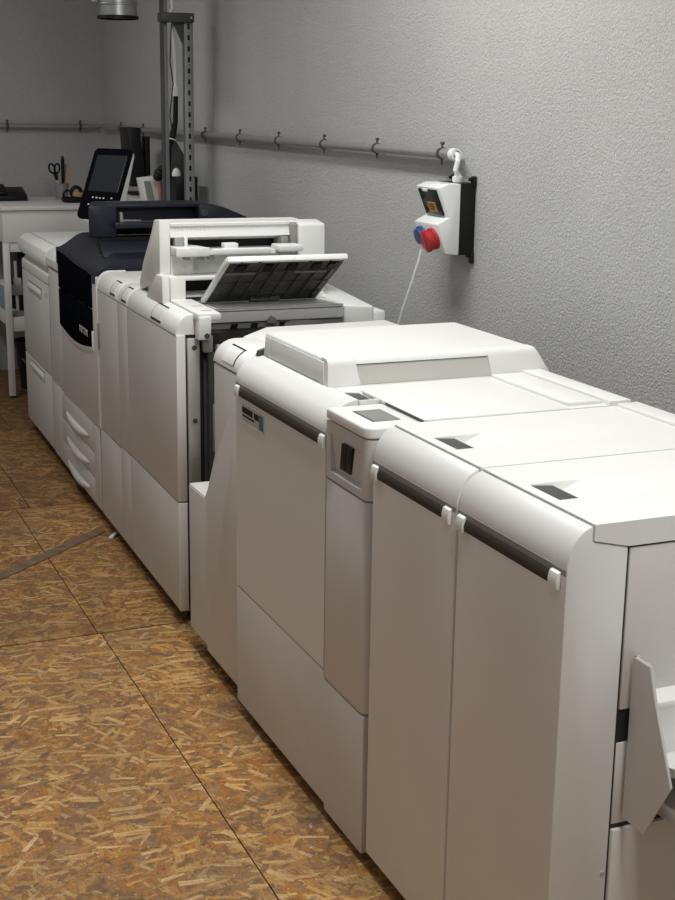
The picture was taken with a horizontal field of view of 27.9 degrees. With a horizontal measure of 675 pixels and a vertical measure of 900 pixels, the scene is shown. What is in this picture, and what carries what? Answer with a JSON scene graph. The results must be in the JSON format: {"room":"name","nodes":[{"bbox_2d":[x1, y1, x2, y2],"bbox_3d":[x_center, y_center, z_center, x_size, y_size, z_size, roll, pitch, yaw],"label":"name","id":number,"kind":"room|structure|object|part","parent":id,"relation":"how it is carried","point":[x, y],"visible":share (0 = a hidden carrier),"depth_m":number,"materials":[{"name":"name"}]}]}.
{"room":"print shop","nodes":[
{"label":"print shop","id":0,"kind":"room"},
{"bbox_2d":[0,0,104,369],"bbox_3d":[-3.256,-1.891,8.171,3.730,3.020,0.120,-5,15,-22],"label":"wall","id":1,"kind":"structure","parent":0,"point":[51,50],"depth_m":8.63,"materials":[{"name":"paint"}]},
{"bbox_2d":[0,120,96,131],"bbox_3d":[-3.201,-1.938,8.085,3.575,0.074,0.054,-5,15,-22],"label":"conduit pipe","id":2,"kind":"object","parent":1,"relation":"attached to","point":[6,125],"visible":1,"depth_m":8.62,"materials":[{"name":"metal"}]},
{"bbox_2d":[0,369,404,899],"bbox_3d":[-1.270,0.352,5.519,2.457,0.018,7.181,-5,15,-22],"label":"floor","id":3,"kind":"structure","parent":0,"point":[98,801],"depth_m":3.70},
{"bbox_2d":[14,337,26,388],"bbox_3d":[-1.848,-0.533,8.355,0.276,0.295,0.286,-5,15,-22],"label":"bucket","id":4,"kind":"object","parent":3,"relation":"on","point":[19,343],"visible":0.27,"depth_m":8.28,"materials":[{"name":"black plastic"}]},
{"bbox_2d":[0,196,88,397],"bbox_3d":[-1.749,-0.977,8.434,0.765,1.120,0.865,-5,15,-22],"label":"side table","id":5,"kind":"object","parent":3,"relation":"on","point":[36,214],"visible":0.4,"depth_m":7.91,"materials":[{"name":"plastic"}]},
{"bbox_2d":[0,279,4,308],"bbox_3d":[-2.044,-0.956,8.341,0.054,0.162,0.220,-5,15,-22],"label":"tub","id":6,"kind":"object","parent":5,"relation":"on","point":[2,297],"visible":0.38,"depth_m":8.28,"materials":[{"name":"blue plastic"}]},
{"bbox_3d":[-1.925,-0.761,7.967,0.036,0.902,0.036,-5,15,-22],"label":"leg","id":7,"kind":"part","parent":5,"relation":"part of","materials":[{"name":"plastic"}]},
{"bbox_2d":[0,306,24,331],"bbox_3d":[-1.754,-0.856,8.465,0.670,0.080,0.820,-5,15,-22],"label":"shelf","id":8,"kind":"object","parent":5,"relation":"attached to","point":[16,323],"depth_m":7.99,"materials":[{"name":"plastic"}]},
{"bbox_2d":[0,184,27,200],"bbox_3d":[-2.004,-1.578,8.321,0.175,0.095,0.190,-5,15,-22],"label":"desk phone","id":9,"kind":"object","parent":5,"relation":"on","point":[6,193],"visible":1,"depth_m":8.27,"materials":[{"name":"black plastic"}]},
{"bbox_3d":[-1.593,-1.202,8.000,0.670,0.054,0.025,-5,15,-22],"label":"rail","id":10,"kind":"part","parent":5,"relation":"part of","materials":[{"name":"plastic"}]},
{"bbox_2d":[10,252,24,310],"bbox_3d":[-1.805,-1.062,8.364,0.388,0.362,0.426,-5,15,-22],"label":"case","id":11,"kind":"object","parent":5,"relation":"on","point":[14,256],"visible":0.07,"depth_m":8.14,"materials":[{"name":"black plastic"}]},
{"bbox_2d":[11,261,23,316],"bbox_3d":[-1.890,-0.953,8.011,0.070,0.324,0.060,-5,15,-22],"label":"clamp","id":12,"kind":"object","parent":5,"relation":"on","point":[16,288],"visible":0.85,"depth_m":7.99,"materials":[{"name":"metal"}]},
{"bbox_2d":[54,183,67,199],"bbox_3d":[-1.710,-1.603,8.426,0.084,0.100,0.084,-5,15,-22],"label":"pen cup","id":13,"kind":"object","parent":5,"relation":"on","point":[59,188],"visible":0.69,"depth_m":8.39,"materials":[{"name":"white ceramic"}]},
{"bbox_2d":[48,163,59,183],"bbox_3d":[-1.747,-1.664,8.394,0.078,0.214,0.014,-5,15,-22],"label":"scissors","id":14,"kind":"object","parent":13,"relation":"in","point":[54,173],"visible":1,"depth_m":8.38,"materials":[{"name":"black plastic"}]},
{"bbox_2d":[61,156,64,183],"bbox_3d":[-1.700,-1.690,8.417,0.024,0.257,0.024,6,15,21],"label":"marker pen","id":15,"kind":"object","parent":13,"relation":"in","point":[62,157],"visible":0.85,"depth_m":8.40,"materials":[{"name":"black plastic"}]},
{"bbox_2d":[64,163,66,183],"bbox_3d":[-1.695,-1.674,8.441,0.036,0.211,0.004,-5,15,-22],"label":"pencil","id":16,"kind":"object","parent":13,"relation":"in","point":[65,165],"visible":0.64,"depth_m":8.43,"materials":[{"name":"plastic"}]},
{"bbox_2d":[66,167,72,185],"bbox_3d":[-1.670,-1.659,8.426,0.060,0.191,0.004,-5,15,-22],"label":"ruler","id":17,"kind":"object","parent":13,"relation":"in","point":[69,168],"visible":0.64,"depth_m":8.42,"materials":[{"name":"beige wood"}]},
{"bbox_2d":[61,189,81,202],"bbox_3d":[-1.599,-1.536,8.211,0.140,0.078,0.140,-5,15,-22],"label":"tape dispenser","id":18,"kind":"object","parent":5,"relation":"on","point":[71,199],"visible":0.89,"depth_m":8.17,"materials":[{"name":"black plastic"}]},
{"bbox_3d":[-1.600,-1.513,8.217,0.140,0.030,0.140,-5,15,-22],"label":"tray dish","id":19,"kind":"part","parent":18,"relation":"part of","materials":[{"name":"black plastic"}]},
{"bbox_2d":[72,192,82,196],"bbox_3d":[-1.571,-1.545,8.222,0.070,0.035,0.070,-5,15,-22],"label":"tape roll","id":20,"kind":"object","parent":18,"relation":"in","point":[75,194],"visible":0.91,"depth_m":8.19,"materials":[{"name":"beige paper"}]},
{"bbox_2d":[70,185,82,195],"bbox_3d":[-1.617,-1.594,8.412,0.084,0.090,0.024,-5,15,-22],"label":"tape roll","id":21,"kind":"object","parent":5,"relation":"on","point":[74,187],"visible":0.56,"depth_m":8.40,"materials":[{"name":"black plastic"}]},
{"bbox_2d":[0,529,105,579],"bbox_3d":[-1.288,0.488,4.935,0.052,0.004,1.473,7,16,24],"label":"floor strip","id":22,"kind":"object","parent":3,"relation":"on","point":[15,569],"visible":1,"depth_m":5.28,"materials":[{"name":"grey metal"}]},
{"bbox_2d":[18,231,88,448],"bbox_3d":[-1.257,-0.563,6.974,0.596,1.044,0.787,-5,15,-21],"label":"module","id":23,"kind":"object","parent":3,"relation":"on","point":[35,246],"visible":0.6,"depth_m":6.83,"materials":[{"name":"grey plastic"}]},
{"bbox_3d":[-1.520,-0.806,6.805,0.009,0.035,0.380,-5,15,-21],"label":"drawer handle","id":24,"kind":"part","parent":23,"relation":"part of","materials":[{"name":"white plastic"}]},
{"bbox_3d":[-1.526,-0.404,6.906,0.009,0.035,0.380,-5,15,-21],"label":"drawer handle","id":25,"kind":"part","parent":23,"relation":"part of","materials":[{"name":"white plastic"}]},
{"bbox_3d":[-1.508,-0.656,6.846,0.020,0.432,0.772,-5,15,-21],"label":"drawer","id":26,"kind":"part","parent":23,"relation":"part of","materials":[{"name":"grey plastic"}]},
{"bbox_3d":[-1.513,-0.267,6.945,0.020,0.358,0.772,-5,15,-21],"label":"drawer","id":27,"kind":"part","parent":23,"relation":"part of","materials":[{"name":"grey plastic"}]},
{"bbox_2d":[109,532,117,538],"bbox_3d":[-0.907,0.346,5.502,0.016,0.011,0.060,4,15,13],"label":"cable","id":28,"kind":"object","parent":3,"relation":"on","point":[114,534],"visible":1,"depth_m":5.49,"materials":[{"name":"white plastic"}]},
{"bbox_2d":[95,270,141,537],"bbox_3d":[-0.557,-0.188,5.506,0.749,1.055,0.379,-5,15,-21],"label":"module","id":29,"kind":"object","parent":3,"relation":"on","point":[109,283],"visible":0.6,"depth_m":5.35,"materials":[{"name":"grey plastic"}]},
{"bbox_3d":[-0.884,-0.326,5.332,0.030,0.564,0.371,-5,15,-21],"label":"door","id":30,"kind":"part","parent":29,"relation":"part of","materials":[{"name":"grey plastic"}]},
{"bbox_3d":[-0.911,-0.405,5.504,0.124,0.643,0.019,-5,15,-21],"label":"edge trim","id":31,"kind":"part","parent":29,"relation":"part of","materials":[{"name":"plastic"}]},
{"bbox_3d":[-0.889,0.128,5.447,0.029,0.363,0.371,-5,15,-21],"label":"panel","id":32,"kind":"part","parent":29,"relation":"part of","materials":[{"name":"grey plastic"}]},
{"bbox_3d":[-0.512,-0.672,5.395,0.580,0.050,0.370,-5,15,-21],"label":"plate","id":33,"kind":"part","parent":29,"relation":"part of","materials":[{"name":"white plastic"}]},
{"bbox_2d":[46,148,246,510],"bbox_3d":[-0.845,-0.577,6.127,0.752,1.498,1.111,-5,15,-21],"label":"printer","id":34,"kind":"object","parent":3,"relation":"on","point":[118,236],"visible":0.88,"depth_m":5.84,"materials":[{"name":"grey plastic"}]},
{"bbox_3d":[-1.119,-0.742,5.818,0.029,0.174,0.698,-5,15,-21],"label":"black door","id":35,"kind":"part","parent":34,"relation":"part of","materials":[{"name":"plastic"}]},
{"bbox_3d":[-1.131,-0.562,5.860,0.009,0.186,0.698,-5,15,-21],"label":"black door","id":36,"kind":"part","parent":34,"relation":"part of","materials":[{"name":"plastic"}]},
{"bbox_3d":[-1.146,-0.134,6.032,0.020,0.127,0.710,-5,15,-21],"label":"drawer","id":37,"kind":"part","parent":34,"relation":"part of","materials":[{"name":"grey plastic"}]},
{"bbox_3d":[-1.147,-0.017,6.061,0.020,0.107,0.710,-5,15,-21],"label":"drawer","id":38,"kind":"part","parent":34,"relation":"part of","materials":[{"name":"grey plastic"}]},
{"bbox_3d":[-1.149,0.091,6.088,0.020,0.110,0.710,-5,15,-21],"label":"drawer","id":39,"kind":"part","parent":34,"relation":"part of","materials":[{"name":"grey plastic"}]},
{"bbox_3d":[-1.107,-0.476,5.861,0.022,0.635,0.778,-5,15,-21],"label":"door","id":40,"kind":"part","parent":34,"relation":"part of","materials":[{"name":"grey plastic"}]},
{"bbox_3d":[-0.992,0.071,5.683,0.020,0.350,0.120,-5,15,-21],"label":"drawer panel","id":41,"kind":"part","parent":34,"relation":"part of","materials":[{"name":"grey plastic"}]},
{"bbox_3d":[-1.082,-1.237,6.323,0.233,0.320,0.156,10,17,32],"label":"control panel","id":42,"kind":"part","parent":34,"relation":"part of","materials":[{"name":"black plastic"}]},
{"bbox_3d":[-0.563,-1.006,5.761,0.030,0.030,0.007,-5,15,-21],"label":"feeder knob","id":43,"kind":"part","parent":34,"relation":"part of","materials":[{"name":"black plastic"}]},
{"bbox_2d":[157,0,194,199],"bbox_3d":[-0.786,-1.487,6.687,0.162,2.990,0.084,-5,15,-22],"label":"frame","id":44,"kind":"object","parent":3,"relation":"on","point":[182,22],"visible":0.46,"depth_m":6.63,"materials":[{"name":"paint"}]},
{"bbox_3d":[-0.853,-1.483,6.667,0.010,2.990,0.040,-5,15,-22],"label":"plain post","id":45,"kind":"part","parent":44,"relation":"part of","materials":[{"name":"metal"}]},
{"bbox_3d":[-0.740,-1.055,6.827,0.044,2.085,0.040,-5,15,-22],"label":"slotted post","id":46,"kind":"part","parent":44,"relation":"part of","materials":[{"name":"grey metal"}]},
{"bbox_2d":[118,217,384,618],"bbox_3d":[-0.286,-0.167,4.891,0.798,1.322,0.927,-5,15,-21],"label":"inserter","id":47,"kind":"object","parent":3,"relation":"on","point":[204,284],"visible":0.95,"depth_m":4.61,"materials":[{"name":"grey plastic"}]},
{"bbox_3d":[-0.785,-0.269,5.091,0.030,0.555,0.149,-5,15,-21],"label":"filler panel","id":48,"kind":"part","parent":47,"relation":"part of","materials":[{"name":"grey plastic"}]},
{"bbox_3d":[-0.791,0.185,5.206,0.029,0.372,0.149,-5,15,-21],"label":"panel","id":49,"kind":"part","parent":47,"relation":"part of","materials":[{"name":"grey plastic"}]},
{"bbox_3d":[-0.631,-0.174,4.717,0.030,0.551,0.670,-5,15,-21],"label":"door","id":50,"kind":"part","parent":47,"relation":"part of","materials":[{"name":"grey plastic"}]},
{"bbox_3d":[-0.637,0.280,4.832,0.029,0.376,0.670,-5,15,-21],"label":"panel","id":51,"kind":"part","parent":47,"relation":"part of","materials":[{"name":"grey plastic"}]},
{"bbox_3d":[-0.469,-0.431,4.474,0.080,0.085,0.346,-5,15,-21],"label":"rail","id":52,"kind":"part","parent":47,"relation":"part of","materials":[{"name":"white plastic"}]},
{"bbox_2d":[170,236,302,259],"bbox_3d":[-0.359,-0.703,4.700,0.443,0.074,0.204,-5,15,-22],"label":"bar","id":53,"kind":"object","parent":47,"relation":"on","point":[181,247],"depth_m":4.69,"materials":[{"name":"grey plastic"}]},
{"bbox_3d":[-0.344,-0.567,4.986,0.580,0.050,0.526,-5,15,-21],"label":"plate","id":54,"kind":"part","parent":47,"relation":"part of","materials":[{"name":"white plastic"}]},
{"bbox_2d":[201,253,347,304],"bbox_3d":[-0.212,-0.561,4.475,0.414,0.191,0.314,-5,15,-22],"label":"tray","id":55,"kind":"object","parent":47,"relation":"on","point":[249,280],"depth_m":4.47,"materials":[{"name":"black plastic"}]},
{"bbox_2d":[189,319,397,685],"bbox_3d":[-0.076,0.154,4.176,0.637,1.055,0.513,-5,15,-22],"label":"printer module","id":56,"kind":"object","parent":3,"relation":"on","point":[212,503],"visible":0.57,"depth_m":4.03,"materials":[{"name":"grey plastic"}]},
{"bbox_3d":[-0.354,0.193,4.064,0.032,0.928,0.513,-5,15,-22],"label":"panel","id":57,"kind":"part","parent":56,"relation":"part of","materials":[{"name":"grey plastic"}]},
{"bbox_3d":[-0.109,-0.393,4.226,0.136,0.020,0.045,-5,15,-22],"label":"handle","id":58,"kind":"part","parent":56,"relation":"part of","materials":[{"name":"white plastic"}]},
{"bbox_2d":[234,322,630,852],"bbox_3d":[0.203,0.291,3.543,0.702,1.107,0.884,-5,15,-22],"label":"finisher","id":59,"kind":"object","parent":3,"relation":"on","point":[314,408],"visible":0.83,"depth_m":3.34,"materials":[{"name":"grey plastic"}]},
{"bbox_3d":[-0.109,0.130,3.499,0.100,0.655,0.645,-5,15,-22],"label":"door","id":60,"kind":"part","parent":59,"relation":"part of","materials":[{"name":"grey plastic"}]},
{"bbox_3d":[-0.102,0.658,3.506,0.030,0.364,0.882,-5,15,-22],"label":"panel","id":61,"kind":"part","parent":59,"relation":"part of","materials":[{"name":"grey plastic"}]},
{"bbox_2d":[340,443,354,474],"bbox_3d":[0.028,0.020,3.048,0.032,0.069,0.093,-5,15,-22],"label":"rocker switch","id":62,"kind":"object","parent":59,"relation":"attached to","point":[347,450],"depth_m":3.03,"materials":[{"name":"black plastic"}]},
{"bbox_3d":[0.043,0.330,3.120,0.060,0.498,0.232,-5,15,-22],"label":"column door","id":63,"kind":"part","parent":59,"relation":"part of","materials":[{"name":"grey plastic"}]},
{"bbox_2d":[256,322,548,386],"bbox_3d":[0.163,-0.261,3.605,0.636,0.067,0.480,-5,15,-22],"label":"hood","id":64,"kind":"object","parent":59,"relation":"attached to","point":[415,353],"depth_m":3.46,"materials":[{"name":"white plastic"}]},
{"bbox_3d":[0.500,-0.149,3.298,0.091,0.009,0.362,-5,15,-22],"label":"deck rail","id":65,"kind":"part","parent":59,"relation":"part of","materials":[{"name":"white plastic"}]},
{"bbox_3d":[0.575,-0.118,3.336,0.058,0.092,0.412,-5,15,-22],"label":"rail","id":66,"kind":"part","parent":59,"relation":"part of","materials":[{"name":"white plastic"}]},
{"bbox_2d":[366,402,674,899],"bbox_3d":[0.447,0.470,2.960,0.678,1.052,0.383,-5,15,-22],"label":"printer module","id":67,"kind":"object","parent":3,"relation":"on","point":[420,472],"visible":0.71,"depth_m":2.81,"materials":[{"name":"grey plastic"}]},
{"bbox_3d":[0.453,-0.013,2.838,0.558,0.044,0.382,-5,15,-22],"label":"lid","id":68,"kind":"part","parent":67,"relation":"part of","materials":[{"name":"white plastic"}]},
{"bbox_3d":[0.739,-0.021,2.960,0.058,0.092,0.383,-5,15,-22],"label":"rail","id":69,"kind":"part","parent":67,"relation":"part of","materials":[{"name":"white plastic"}]},
{"bbox_2d":[445,449,674,899],"bbox_3d":[0.679,0.608,2.427,0.678,1.052,0.801,-5,15,-22],"label":"printer module","id":70,"kind":"object","parent":3,"relation":"on","point":[562,775],"visible":1,"depth_m":2.36,"materials":[{"name":"grey plastic"}]},
{"bbox_3d":[0.604,0.076,2.493,0.558,0.044,0.379,-5,15,-22],"label":"lid","id":71,"kind":"part","parent":70,"relation":"part of","materials":[{"name":"white plastic"}]},
{"bbox_3d":[0.722,0.557,2.470,0.532,0.155,0.018,-5,15,-22],"label":"panel","id":72,"kind":"part","parent":70,"relation":"part of","materials":[{"name":"white plastic"}]},
{"bbox_3d":[0.719,0.849,2.541,0.532,0.429,0.024,-5,15,-22],"label":"panel","id":73,"kind":"part","parent":70,"relation":"part of","materials":[{"name":"white plastic"}]},
{"bbox_3d":[0.726,0.280,2.399,0.532,0.292,0.020,-5,15,-22],"label":"panel","id":74,"kind":"part","parent":70,"relation":"part of","materials":[{"name":"white plastic"}]},
{"bbox_3d":[0.529,0.509,2.282,0.013,0.301,0.125,-5,15,-22],"label":"tray plate","id":75,"kind":"part","parent":70,"relation":"part of","materials":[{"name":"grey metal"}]},
{"bbox_2d":[656,685,674,778],"bbox_3d":[0.763,0.513,2.229,0.362,0.134,0.425,-5,15,-22],"label":"tray","id":76,"kind":"object","parent":70,"relation":"on","point":[665,693],"depth_m":2.33,"materials":[{"name":"white plastic"}]},
{"bbox_2d":[657,778,674,826],"bbox_3d":[0.620,0.609,2.317,0.135,0.033,0.170,-5,15,-22],"label":"tray","id":77,"kind":"object","parent":70,"relation":"on","point":[667,810],"depth_m":2.30,"materials":[{"name":"grey plastic"}]},
{"bbox_2d":[101,0,674,413],"bbox_3d":[0.487,-0.883,4.385,0.120,3.020,10.250,-5,15,-22],"label":"wall","id":78,"kind":"structure","parent":0,"point":[561,112],"depth_m":4.36,"materials":[{"name":"paint"}]},
{"bbox_2d":[126,194,154,200],"bbox_3d":[-0.988,-1.267,7.359,0.267,0.200,1.080,-5,15,-22],"label":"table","id":79,"kind":"object","parent":78,"relation":"attached to","point":[129,197],"visible":0.04,"depth_m":7.29,"materials":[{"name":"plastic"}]},
{"bbox_2d":[120,127,150,194],"bbox_3d":[-1.093,-1.602,7.529,0.181,0.362,0.220,-5,15,-22],"label":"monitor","id":80,"kind":"object","parent":79,"relation":"on","point":[131,138],"visible":0.61,"depth_m":7.45,"materials":[{"name":"black plastic"}]},
{"bbox_2d":[136,176,158,199],"bbox_3d":[-0.989,-1.375,7.131,0.099,0.120,0.135,-5,15,-22],"label":"carton","id":81,"kind":"object","parent":79,"relation":"on","point":[148,188],"visible":0.81,"depth_m":7.08,"materials":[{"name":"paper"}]},
{"bbox_2d":[153,165,162,199],"bbox_3d":[-0.914,-1.378,7.015,0.076,0.184,0.060,-5,15,-22],"label":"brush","id":82,"kind":"object","parent":79,"relation":"on","point":[157,176],"visible":0.78,"depth_m":6.99,"materials":[{"name":"plastic"}]},
{"bbox_3d":[-0.916,-1.344,7.023,0.024,0.116,0.022,-5,15,-22],"label":"brush handle","id":83,"kind":"part","parent":82,"relation":"part of","materials":[{"name":"orange rubber"}]},
{"bbox_2d":[170,141,197,200],"bbox_3d":[-0.791,-1.413,6.914,0.115,0.305,0.170,-5,15,-22],"label":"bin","id":84,"kind":"object","parent":79,"relation":"on","point":[177,157],"depth_m":6.89,"materials":[{"name":"plastic"}]},
{"bbox_3d":[-0.816,-1.408,6.882,0.044,0.040,0.044,-5,15,-22],"label":"white cap","id":85,"kind":"part","parent":84,"relation":"part of","materials":[{"name":"white plastic"}]},
{"bbox_2d":[99,122,461,164],"bbox_3d":[-0.560,-1.516,6.556,0.054,0.074,4.890,-5,15,-22],"label":"conduit pipe","id":86,"kind":"object","parent":78,"relation":"attached to","point":[441,153],"visible":0.88,"depth_m":5.36,"materials":[{"name":"metal"}]},
{"bbox_2d":[413,173,476,263],"bbox_3d":[0.335,-0.753,4.407,0.167,0.284,0.172,-5,15,-22],"label":"box","id":87,"kind":"object","parent":78,"relation":"attached to","point":[447,226],"visible":0.99,"depth_m":4.35,"materials":[{"name":"white plastic"}]},
{"bbox_2d":[397,249,421,324],"bbox_3d":[0.202,-0.068,4.657,0.053,1.254,0.221,-5,15,-22],"label":"power cable","id":88,"kind":"object","parent":87,"relation":"hanging from","point":[420,251],"visible":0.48,"depth_m":4.47,"materials":[{"name":"white plastic"}]},
{"bbox_2d":[413,226,424,243],"bbox_3d":[0.272,-0.703,4.444,0.039,0.062,0.062,-5,15,-22],"label":"socket","id":89,"kind":"object","parent":87,"relation":"attached to","point":[417,231],"depth_m":4.43,"materials":[{"name":"plastic"}]},
{"bbox_2d":[420,228,439,252],"bbox_3d":[0.296,-0.676,4.374,0.058,0.079,0.072,-5,15,-22],"label":"socket","id":90,"kind":"object","parent":87,"relation":"attached to","point":[429,237],"depth_m":4.35,"materials":[{"name":"plastic"}]},
{"bbox_2d":[453,151,460,174],"bbox_3d":[0.383,-0.920,4.368,0.026,0.080,0.057,1,14,0],"label":"cable","id":91,"kind":"object","parent":87,"relation":"attached to","point":[457,155],"visible":1,"depth_m":4.35,"materials":[{"name":"white plastic"}]},
{"bbox_3d":[0.387,-0.754,4.426,0.056,0.278,0.167,-5,15,-22],"label":"plate","id":92,"kind":"part","parent":87,"relation":"part of","materials":[{"name":"black plastic"}]},
{"bbox_3d":[-1.210,-2.231,3.297,3.850,0.080,10.250,-5,15,-22],"label":"ceiling","id":93,"kind":"structure","parent":0,"visible":0},
{"bbox_2d":[90,0,138,19],"bbox_3d":[-1.020,-2.450,6.213,0.199,0.917,0.192,6,15,18],"label":"duct","id":94,"kind":"object","parent":93,"relation":"hanging from","point":[107,9],"visible":1,"depth_m":6.24,"materials":[{"name":"metal"}]},
{"bbox_2d":[169,0,178,171],"bbox_3d":[-0.810,-2.089,6.596,0.068,1.780,0.040,-5,15,-22],"label":"cable conduit","id":95,"kind":"object","parent":93,"relation":"hanging from","point":[175,90],"visible":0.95,"depth_m":6.68,"materials":[{"name":"plastic"}]}
]}

